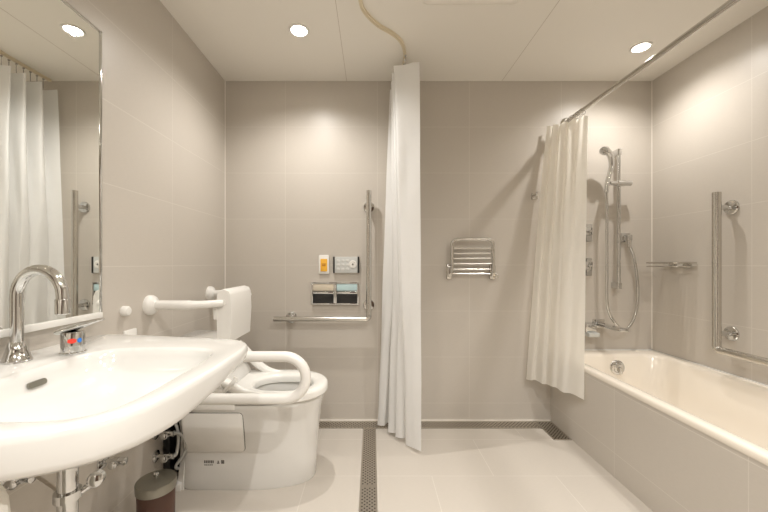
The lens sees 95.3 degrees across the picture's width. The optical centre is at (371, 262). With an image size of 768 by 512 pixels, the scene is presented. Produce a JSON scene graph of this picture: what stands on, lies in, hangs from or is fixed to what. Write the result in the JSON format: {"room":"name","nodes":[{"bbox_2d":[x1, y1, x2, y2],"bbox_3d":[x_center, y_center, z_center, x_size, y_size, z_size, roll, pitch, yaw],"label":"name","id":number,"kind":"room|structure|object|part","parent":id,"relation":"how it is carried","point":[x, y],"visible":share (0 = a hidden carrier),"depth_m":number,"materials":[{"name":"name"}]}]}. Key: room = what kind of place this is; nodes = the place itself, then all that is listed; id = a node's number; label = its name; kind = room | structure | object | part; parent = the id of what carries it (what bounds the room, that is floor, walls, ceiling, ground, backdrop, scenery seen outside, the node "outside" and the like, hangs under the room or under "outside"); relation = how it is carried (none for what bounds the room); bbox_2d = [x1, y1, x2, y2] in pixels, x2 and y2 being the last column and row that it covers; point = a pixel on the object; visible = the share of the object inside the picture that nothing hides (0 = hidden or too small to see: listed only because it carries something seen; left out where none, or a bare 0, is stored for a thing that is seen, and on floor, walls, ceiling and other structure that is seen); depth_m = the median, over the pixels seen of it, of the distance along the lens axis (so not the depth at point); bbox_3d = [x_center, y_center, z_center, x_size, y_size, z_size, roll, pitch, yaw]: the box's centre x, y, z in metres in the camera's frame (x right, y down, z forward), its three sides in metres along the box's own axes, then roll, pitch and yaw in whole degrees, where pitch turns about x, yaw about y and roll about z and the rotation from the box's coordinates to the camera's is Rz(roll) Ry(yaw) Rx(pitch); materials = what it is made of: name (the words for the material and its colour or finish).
{"room":"accessible bathroom","nodes":[
{"label":"accessible bathroom","id":0,"kind":"room"},
{"bbox_2d":[0,0,224,511],"bbox_3d":[-1.009,-0.079,0.467,0.100,2.217,3.633,0,0,0],"label":"wall","id":1,"kind":"structure","parent":0,"point":[163,100],"depth_m":1.53,"materials":[{"name":"tile"}]},
{"bbox_2d":[1,477,35,489],"bbox_3d":[-0.919,0.555,0.898,0.088,0.052,0.052,0,0,9],"label":"shutoff valve","id":2,"kind":"object","parent":1,"relation":"attached to","point":[9,485],"visible":0.44,"depth_m":0.88,"materials":[{"name":"silver metal"}]},
{"bbox_3d":[-0.906,0.555,0.885,0.028,0.028,0.024,0,0,-11],"label":"handle","id":3,"kind":"part","parent":2,"relation":"part of","materials":[{"name":"silver metal"}]},
{"bbox_2d":[0,0,102,337],"bbox_3d":[-0.949,-0.309,0.435,0.020,0.998,1.578,0,0,0],"label":"wall mirror","id":4,"kind":"object","parent":1,"relation":"attached to","point":[51,54],"visible":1,"depth_m":1.02,"materials":[{"name":"white mirror"}]},
{"bbox_3d":[-0.949,0.180,0.436,0.020,0.019,1.572,0,0,0],"label":"rail","id":5,"kind":"part","parent":4,"relation":"part of","materials":[{"name":"white plastic"}]},
{"bbox_3d":[-0.951,-0.312,0.435,0.016,0.992,1.578,0,0,0],"label":"edge frame","id":6,"kind":"part","parent":4,"relation":"part of","materials":[{"name":"silver metal"}]},
{"bbox_2d":[97,457,127,469],"bbox_3d":[-0.919,0.705,1.238,0.088,0.052,0.052,0,0,9],"label":"shutoff valve","id":7,"kind":"object","parent":1,"relation":"attached to","point":[113,463],"visible":0.84,"depth_m":1.23,"materials":[{"name":"silver metal"}]},
{"bbox_3d":[-0.906,0.705,1.225,0.028,0.028,0.024,0,0,-11],"label":"handle","id":8,"kind":"part","parent":7,"relation":"part of","materials":[{"name":"silver metal"}]},
{"bbox_2d":[0,334,247,481],"bbox_3d":[-0.664,0.319,0.830,0.588,0.142,0.799,0,0,0],"label":"washbasin","id":9,"kind":"object","parent":1,"relation":"attached to","point":[58,413],"visible":0.98,"depth_m":0.80,"materials":[{"name":"white ceramic"}]},
{"bbox_2d":[0,482,10,511],"bbox_3d":[-0.644,0.593,0.560,0.165,0.475,0.056,0,0,0],"label":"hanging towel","id":10,"kind":"object","parent":9,"relation":"hanging from","point":[4,497],"visible":1,"depth_m":0.56,"materials":[{"name":"white fabric"}]},
{"bbox_2d":[0,264,70,364],"bbox_3d":[-0.839,0.126,0.883,0.176,0.244,0.062,0,0,0],"label":"faucet","id":11,"kind":"object","parent":9,"relation":"on","point":[17,350],"visible":1,"depth_m":0.87,"materials":[{"name":"silver metal"}]},
{"bbox_3d":[-0.832,0.102,0.875,0.159,0.196,0.027,0,0,7],"label":"spout","id":12,"kind":"part","parent":11,"relation":"part of","materials":[{"name":"silver metal"}]},
{"bbox_2d":[56,467,78,511],"bbox_3d":[-0.809,0.594,0.805,0.350,0.425,0.082,0,0,21],"label":"trap","id":13,"kind":"object","parent":9,"relation":"attached to","point":[67,481],"visible":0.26,"depth_m":0.75,"materials":[{"name":"silver metal"}]},
{"bbox_2d":[34,469,105,506],"bbox_3d":[-0.792,0.502,0.830,0.376,0.064,0.083,0,0,20],"label":"clamp","id":14,"kind":"object","parent":13,"relation":"attached to","point":[98,476],"visible":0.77,"depth_m":0.78,"materials":[{"name":"silver metal"}]},
{"bbox_3d":[-0.820,0.517,0.851,0.315,0.033,0.010,0,0,31],"label":"pull rod","id":15,"kind":"part","parent":14,"relation":"part of","materials":[{"name":"silver metal"}]},
{"bbox_3d":[-0.630,0.491,0.790,0.044,0.041,0.030,0,0,-22],"label":"knob","id":16,"kind":"part","parent":14,"relation":"part of","materials":[{"name":"silver metal"}]},
{"bbox_2d":[53,319,104,355],"bbox_3d":[-0.804,0.202,0.967,0.104,0.092,0.062,0,0,0],"label":"mixer valve","id":17,"kind":"object","parent":9,"relation":"on","point":[73,337],"visible":1,"depth_m":0.95,"materials":[{"name":"silver metal"}]},
{"bbox_3d":[-0.804,0.176,0.967,0.104,0.041,0.062,0,0,0],"label":"lever","id":18,"kind":"part","parent":17,"relation":"part of","materials":[{"name":"silver metal"}]},
{"bbox_2d":[119,306,131,315],"bbox_3d":[-0.947,0.185,1.348,0.025,0.040,0.040,0,0,0],"label":"bumper cover","id":19,"kind":"object","parent":1,"relation":"attached to","point":[124,310],"visible":1,"depth_m":1.34,"materials":[{"name":"white plastic"}]},
{"bbox_2d":[152,423,179,462],"bbox_3d":[-0.914,0.753,1.559,0.114,0.255,0.085,0,0,-41],"label":"shutoff valve","id":20,"kind":"object","parent":1,"relation":"attached to","point":[156,455],"visible":0.76,"depth_m":1.54,"materials":[{"name":"silver metal"}]},
{"bbox_3d":[-0.906,0.855,1.530,0.028,0.028,0.024,0,0,-11],"label":"handle","id":21,"kind":"part","parent":20,"relation":"part of","materials":[{"name":"silver metal"}]},
{"bbox_2d":[152,430,187,469],"bbox_3d":[-0.896,0.837,1.560,0.144,0.216,0.076,0,0,-21],"label":"shutoff valve","id":22,"kind":"object","parent":1,"relation":"attached to","point":[167,433],"visible":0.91,"depth_m":1.55,"materials":[{"name":"silver metal"}]},
{"bbox_3d":[-0.906,0.755,1.530,0.028,0.028,0.024,0,0,-11],"label":"handle","id":23,"kind":"part","parent":22,"relation":"part of","materials":[{"name":"silver metal"}]},
{"bbox_2d":[142,285,251,339],"bbox_3d":[-0.795,0.237,1.782,0.327,0.241,0.641,0,0,0],"label":"support","id":24,"kind":"object","parent":1,"relation":"attached to","point":[232,306],"visible":0.99,"depth_m":1.58,"materials":[{"name":"white plastic"}]},
{"bbox_3d":[-0.796,0.181,1.523,0.276,0.040,0.069,0,0,-14],"label":"arm","id":25,"kind":"part","parent":24,"relation":"part of","materials":[{"name":"white plastic"}]},
{"bbox_2d":[123,328,310,404],"bbox_3d":[-0.600,0.426,1.380,0.719,0.328,0.070,0,0,0],"label":"grab rail","id":26,"kind":"object","parent":1,"relation":"attached to","point":[296,360],"visible":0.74,"depth_m":1.36,"materials":[{"name":"white plastic"}]},
{"bbox_3d":[-0.570,0.453,1.380,0.660,0.208,0.042,0,0,0],"label":"rail","id":27,"kind":"part","parent":26,"relation":"part of","materials":[{"name":"white plastic"}]},
{"bbox_2d":[175,423,652,511],"bbox_3d":[0.433,1.080,0.467,2.985,0.100,3.833,0,0,0],"label":"floor","id":28,"kind":"structure","parent":0,"point":[454,470],"depth_m":1.66,"materials":[{"name":"tile"}]},
{"bbox_2d":[134,469,176,511],"bbox_3d":[-0.778,0.892,1.262,0.132,0.275,0.132,0,0,0],"label":"waste bin","id":29,"kind":"object","parent":28,"relation":"on","point":[154,491],"visible":1,"depth_m":1.23,"materials":[{"name":"brown"}]},
{"bbox_3d":[-0.778,0.766,1.262,0.018,0.023,0.018,0,0,0],"label":"knob","id":30,"kind":"part","parent":29,"relation":"part of","materials":[{"name":"silver metal"}]},
{"bbox_2d":[163,330,327,490],"bbox_3d":[-0.588,0.694,1.710,0.739,0.672,0.380,0,0,0],"label":"toilet","id":31,"kind":"object","parent":28,"relation":"on","point":[231,447],"visible":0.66,"depth_m":1.58,"materials":[{"name":"white ceramic"}]},
{"bbox_3d":[-0.703,0.750,1.553,0.267,0.185,0.054,0,0,0],"label":"panel","id":32,"kind":"part","parent":31,"relation":"part of","materials":[{"name":"white plastic"}]},
{"bbox_3d":[-0.800,0.494,1.710,0.310,0.272,0.350,0,0,0],"label":"tank","id":33,"kind":"part","parent":31,"relation":"part of","materials":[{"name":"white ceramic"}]},
{"bbox_3d":[-0.646,0.541,1.542,0.108,0.083,0.027,0,0,0],"label":"lever","id":34,"kind":"part","parent":31,"relation":"part of","materials":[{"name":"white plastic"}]},
{"bbox_3d":[-0.553,0.826,1.710,0.634,0.408,0.364,0,0,0],"label":"bowl","id":35,"kind":"part","parent":31,"relation":"part of","materials":[{"name":"white ceramic"}]},
{"bbox_3d":[-0.459,0.597,1.710,0.482,0.045,0.380,0,0,0],"label":"seat","id":36,"kind":"part","parent":31,"relation":"part of","materials":[{"name":"white plastic"}]},
{"bbox_2d":[359,428,377,511],"bbox_3d":[-0.015,1.028,1.238,0.077,0.004,1.876,0,0,0],"label":"floor drain","id":37,"kind":"object","parent":28,"relation":"on","point":[368,483],"visible":1,"depth_m":1.70,"materials":[{"name":"grey metal"}]},
{"bbox_2d":[319,421,541,428],"bbox_3d":[0.077,1.028,2.225,1.955,0.004,0.094,0,0,0],"label":"floor drain","id":38,"kind":"object","parent":28,"relation":"on","point":[322,424],"visible":0.58,"depth_m":2.22,"materials":[{"name":"grey metal"}]},
{"bbox_2d":[535,421,571,439],"bbox_3d":[1.109,1.028,2.154,0.102,0.004,0.237,0,0,0],"label":"floor drain","id":39,"kind":"object","parent":28,"relation":"on","point":[551,429],"visible":1,"depth_m":2.14,"materials":[{"name":"grey metal"}]},
{"bbox_2d":[584,349,767,465],"bbox_3d":[1.493,0.765,1.441,0.666,0.409,1.682,0,0,0],"label":"bathtub","id":40,"kind":"object","parent":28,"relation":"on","point":[731,409],"visible":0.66,"depth_m":1.80,"materials":[{"name":"beige ceramic"}]},
{"bbox_3d":[1.520,0.658,2.143,0.014,0.040,0.026,0,0,0],"label":"drain lever","id":41,"kind":"part","parent":40,"relation":"part of","materials":[{"name":"silver metal"}]},
{"bbox_2d":[226,81,650,419],"bbox_3d":[0.433,-0.079,2.333,2.985,2.217,0.100,0,0,0],"label":"wall","id":42,"kind":"structure","parent":0,"point":[303,157],"depth_m":2.28,"materials":[{"name":"tile"}]},
{"bbox_2d":[225,81,225,288],"bbox_3d":[-0.957,-0.079,2.280,0.005,2.217,0.005,0,0,0],"label":"trim","id":43,"kind":"structure","parent":42,"relation":"attached to","point":[225,81],"depth_m":2.28,"materials":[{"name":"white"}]},
{"bbox_2d":[273,190,374,322],"bbox_3d":[-0.301,-0.033,2.237,0.637,0.848,0.092,0,0,0],"label":"grab bar","id":44,"kind":"object","parent":42,"relation":"attached to","point":[291,317],"visible":1,"depth_m":2.19,"materials":[{"name":"grey metal"}]},
{"bbox_2d":[319,255,328,273],"bbox_3d":[-0.312,0.009,2.273,0.068,0.122,0.019,0,0,0],"label":"button","id":45,"kind":"object","parent":42,"relation":"attached to","point":[323,259],"visible":1,"depth_m":2.27,"materials":[{"name":"white plastic"}]},
{"bbox_2d":[311,282,358,304],"bbox_3d":[-0.238,0.197,2.270,0.307,0.146,0.026,0,0,0],"label":"paper holder","id":46,"kind":"object","parent":42,"relation":"attached to","point":[322,293],"visible":1,"depth_m":2.26,"materials":[{"name":"silver metal"}]},
{"bbox_2d":[333,257,358,272],"bbox_3d":[-0.167,0.012,2.269,0.168,0.106,0.028,0,0,0],"label":"control panel","id":47,"kind":"object","parent":42,"relation":"attached to","point":[340,264],"visible":1,"depth_m":2.26,"materials":[{"name":"grey plastic"}]},
{"bbox_2d":[320,419,550,420],"bbox_3d":[0.101,1.025,2.277,2.119,0.010,0.011,0,0,0],"label":"trim","id":48,"kind":"structure","parent":42,"relation":"attached to","point":[320,419],"depth_m":2.27,"materials":[{"name":"white metal"}]},
{"bbox_2d":[446,238,498,278],"bbox_3d":[0.646,-0.028,2.256,0.325,0.266,0.054,0,0,0],"label":"towel rack","id":49,"kind":"object","parent":42,"relation":"attached to","point":[450,269],"visible":1,"depth_m":2.24,"materials":[{"name":"grey metal"}]},
{"bbox_3d":[0.653,0.080,2.244,0.312,0.035,0.029,0,0,0],"label":"pivot rod","id":50,"kind":"part","parent":49,"relation":"part of","materials":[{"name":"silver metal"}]},
{"bbox_2d":[531,192,538,199],"bbox_3d":[1.058,-0.435,2.254,0.040,0.044,0.058,0,0,0],"label":"robe hook","id":51,"kind":"object","parent":42,"relation":"attached to","point":[534,196],"visible":1,"depth_m":2.27,"materials":[{"name":"grey metal"}]},
{"bbox_2d":[586,224,592,241],"bbox_3d":[1.388,-0.195,2.245,0.085,0.115,0.075,0,0,0],"label":"shower control","id":52,"kind":"object","parent":42,"relation":"attached to","point":[589,230],"visible":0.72,"depth_m":2.27,"materials":[{"name":"silver metal"}]},
{"bbox_3d":[1.388,-0.203,2.260,0.050,0.050,0.045,0,0,0],"label":"knob","id":53,"kind":"part","parent":52,"relation":"part of","materials":[{"name":"silver metal"}]},
{"bbox_2d":[586,258,592,275],"bbox_3d":[1.388,0.025,2.245,0.085,0.115,0.075,0,0,0],"label":"shower control","id":54,"kind":"object","parent":42,"relation":"attached to","point":[589,264],"visible":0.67,"depth_m":2.27,"materials":[{"name":"silver metal"}]},
{"bbox_3d":[1.388,0.017,2.260,0.050,0.050,0.045,0,0,0],"label":"knob","id":55,"kind":"part","parent":54,"relation":"part of","materials":[{"name":"silver metal"}]},
{"bbox_2d":[585,322,599,336],"bbox_3d":[1.403,0.427,2.240,0.075,0.085,0.085,0,0,0],"label":"mixer","id":56,"kind":"object","parent":42,"relation":"attached to","point":[590,327],"visible":0.89,"depth_m":2.23,"materials":[{"name":"silver metal"}]},
{"bbox_2d":[585,332,599,336],"bbox_3d":[1.406,0.456,2.238,0.068,0.028,0.060,0,0,0],"label":"tray","id":57,"kind":"object","parent":56,"relation":"on","point":[589,334],"depth_m":2.21,"materials":[{"name":"grey plastic"}]},
{"bbox_2d":[592,319,628,331],"bbox_3d":[1.475,0.393,2.163,0.075,0.055,0.240,0,0,0],"label":"spout","id":58,"kind":"object","parent":42,"relation":"attached to","point":[600,323],"visible":0.84,"depth_m":2.16,"materials":[{"name":"silver metal"}]},
{"bbox_3d":[1.475,0.393,2.279,0.075,0.055,0.008,0,0,0],"label":"plate","id":59,"kind":"part","parent":58,"relation":"part of","materials":[{"name":"silver metal"}]},
{"bbox_2d":[609,149,632,288],"bbox_3d":[1.565,-0.280,2.236,0.137,0.890,0.095,0,0,0],"label":"slide bar","id":60,"kind":"object","parent":42,"relation":"attached to","point":[617,153],"visible":0.87,"depth_m":2.22,"materials":[{"name":"silver metal"}]},
{"bbox_2d":[599,146,614,192],"bbox_3d":[1.463,-0.580,2.169,0.094,0.282,0.059,0,0,0],"label":"shower","id":61,"kind":"object","parent":60,"relation":"attached to","point":[605,150],"visible":1,"depth_m":2.17,"materials":[{"name":"silver metal"}]},
{"bbox_2d":[605,192,639,328],"bbox_3d":[1.584,-0.006,2.212,0.263,0.879,0.038,0,0,-18],"label":"shower hose","id":62,"kind":"object","parent":61,"relation":"hanging from","point":[606,193],"visible":0.93,"depth_m":2.18,"materials":[{"name":"silver metal"}]},
{"bbox_3d":[1.571,-0.285,2.228,0.021,0.880,0.021,0,0,0],"label":"rail","id":63,"kind":"part","parent":60,"relation":"part of","materials":[{"name":"silver metal"}]},
{"bbox_2d":[621,233,631,247],"bbox_3d":[1.648,-0.146,2.258,0.055,0.097,0.050,0,0,0],"label":"outlet","id":64,"kind":"object","parent":42,"relation":"attached to","point":[625,237],"visible":0.98,"depth_m":2.25,"materials":[{"name":"silver metal"}]},
{"bbox_3d":[1.648,-0.165,2.277,0.055,0.060,0.012,0,0,0],"label":"plate","id":65,"kind":"part","parent":64,"relation":"part of","materials":[{"name":"silver metal"}]},
{"bbox_2d":[561,0,739,123],"bbox_3d":[1.262,-0.915,0.467,0.060,0.060,3.633,0,0,0],"label":"curtain rod","id":66,"kind":"object","parent":42,"relation":"attached to","point":[729,3],"visible":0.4,"depth_m":1.51,"materials":[{"name":"grey metal"}]},
{"bbox_2d":[526,108,587,399],"bbox_3d":[1.133,-0.094,2.072,0.296,1.673,0.357,0,0,0],"label":"shower curtain","id":67,"kind":"object","parent":66,"relation":"hanging from","point":[556,349],"visible":1,"depth_m":2.11,"materials":[{"name":"white fabric"}]},
{"bbox_2d":[651,81,651,348],"bbox_3d":[1.824,-0.314,2.281,0.004,1.747,0.004,0,0,0],"label":"trim","id":68,"kind":"structure","parent":42,"relation":"attached to","point":[651,81],"depth_m":2.28,"materials":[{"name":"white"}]},
{"bbox_2d":[160,0,767,80],"bbox_3d":[0.433,-1.237,0.467,2.985,0.100,3.833,0,0,0],"label":"ceiling","id":69,"kind":"structure","parent":0,"point":[243,40],"depth_m":1.83,"materials":[{"name":"white paint"}]},
{"bbox_2d":[289,23,308,36],"bbox_3d":[-0.372,-1.184,1.783,0.104,0.006,0.104,0,0,0],"label":"recessed light","id":70,"kind":"object","parent":69,"relation":"in","point":[296,29],"visible":1,"depth_m":1.78,"materials":[{"name":"white plastic"}]},
{"bbox_2d":[335,0,346,80],"bbox_3d":[-0.165,-1.187,0.467,0.002,0.001,3.633,0,0,0],"label":"trim","id":71,"kind":"structure","parent":69,"relation":"attached to","point":[335,0],"depth_m":1.84,"materials":[{"name":"beige"}]},
{"bbox_2d":[358,0,405,64],"bbox_3d":[0.042,-1.180,1.689,0.143,0.014,1.193,0,0,16],"label":"track","id":72,"kind":"object","parent":69,"relation":"attached to","point":[369,17],"visible":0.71,"depth_m":1.75,"materials":[{"name":"beige metal"}]},
{"bbox_2d":[377,55,420,450],"bbox_3d":[0.148,-0.076,2.051,0.203,2.185,0.387,0,0,-5],"label":"curtain","id":73,"kind":"object","parent":72,"relation":"hanging from","point":[399,407],"visible":1,"depth_m":1.95,"materials":[{"name":"white fabric"}]},
{"bbox_2d":[421,0,520,5],"bbox_3d":[0.445,-1.185,1.385,0.450,0.003,0.450,0,0,0],"label":"ceiling hatch","id":74,"kind":"object","parent":69,"relation":"attached to","point":[428,2],"visible":1,"depth_m":1.59,"materials":[{"name":"white paint"}]},
{"bbox_3d":[0.445,-1.186,1.385,0.429,0.002,0.429,0,0,0],"label":"panel","id":75,"kind":"part","parent":74,"relation":"part of","materials":[{"name":"white paint"}]},
{"bbox_2d":[503,0,559,78],"bbox_3d":[0.847,-1.187,0.467,0.002,0.001,3.633,0,0,0],"label":"trim","id":76,"kind":"structure","parent":69,"relation":"attached to","point":[559,0],"depth_m":1.83,"materials":[{"name":"beige"}]},
{"bbox_2d":[629,41,652,52],"bbox_3d":[1.478,-1.184,1.924,0.104,0.006,0.104,0,0,0],"label":"recessed light","id":77,"kind":"object","parent":69,"relation":"in","point":[640,47],"visible":1,"depth_m":1.92,"materials":[{"name":"white"}]},
{"bbox_2d":[551,372,767,511],"bbox_3d":[1.177,0.814,1.452,0.025,0.432,1.663,0,0,0],"label":"wall","id":78,"kind":"structure","parent":0,"point":[668,464],"depth_m":1.43,"materials":[{"name":"tile"}]},
{"bbox_2d":[652,6,767,384],"bbox_3d":[1.876,-0.079,0.467,0.100,2.217,3.633,0,0,0],"label":"wall","id":79,"kind":"structure","parent":0,"point":[710,109],"depth_m":1.89,"materials":[{"name":"tile"}]},
{"bbox_2d":[646,262,696,267],"bbox_3d":[1.763,0.011,2.073,0.126,0.036,0.224,0,0,0],"label":"soap shelf","id":80,"kind":"object","parent":79,"relation":"attached to","point":[671,264],"visible":1,"depth_m":2.01,"materials":[{"name":"grey metal"}]},
{"bbox_2d":[712,192,767,366],"bbox_3d":[1.778,0.059,1.381,0.096,0.835,0.862,0,0,0],"label":"grab bar","id":81,"kind":"object","parent":79,"relation":"attached to","point":[731,207],"visible":1,"depth_m":1.76,"materials":[{"name":"grey metal"}]}
]}

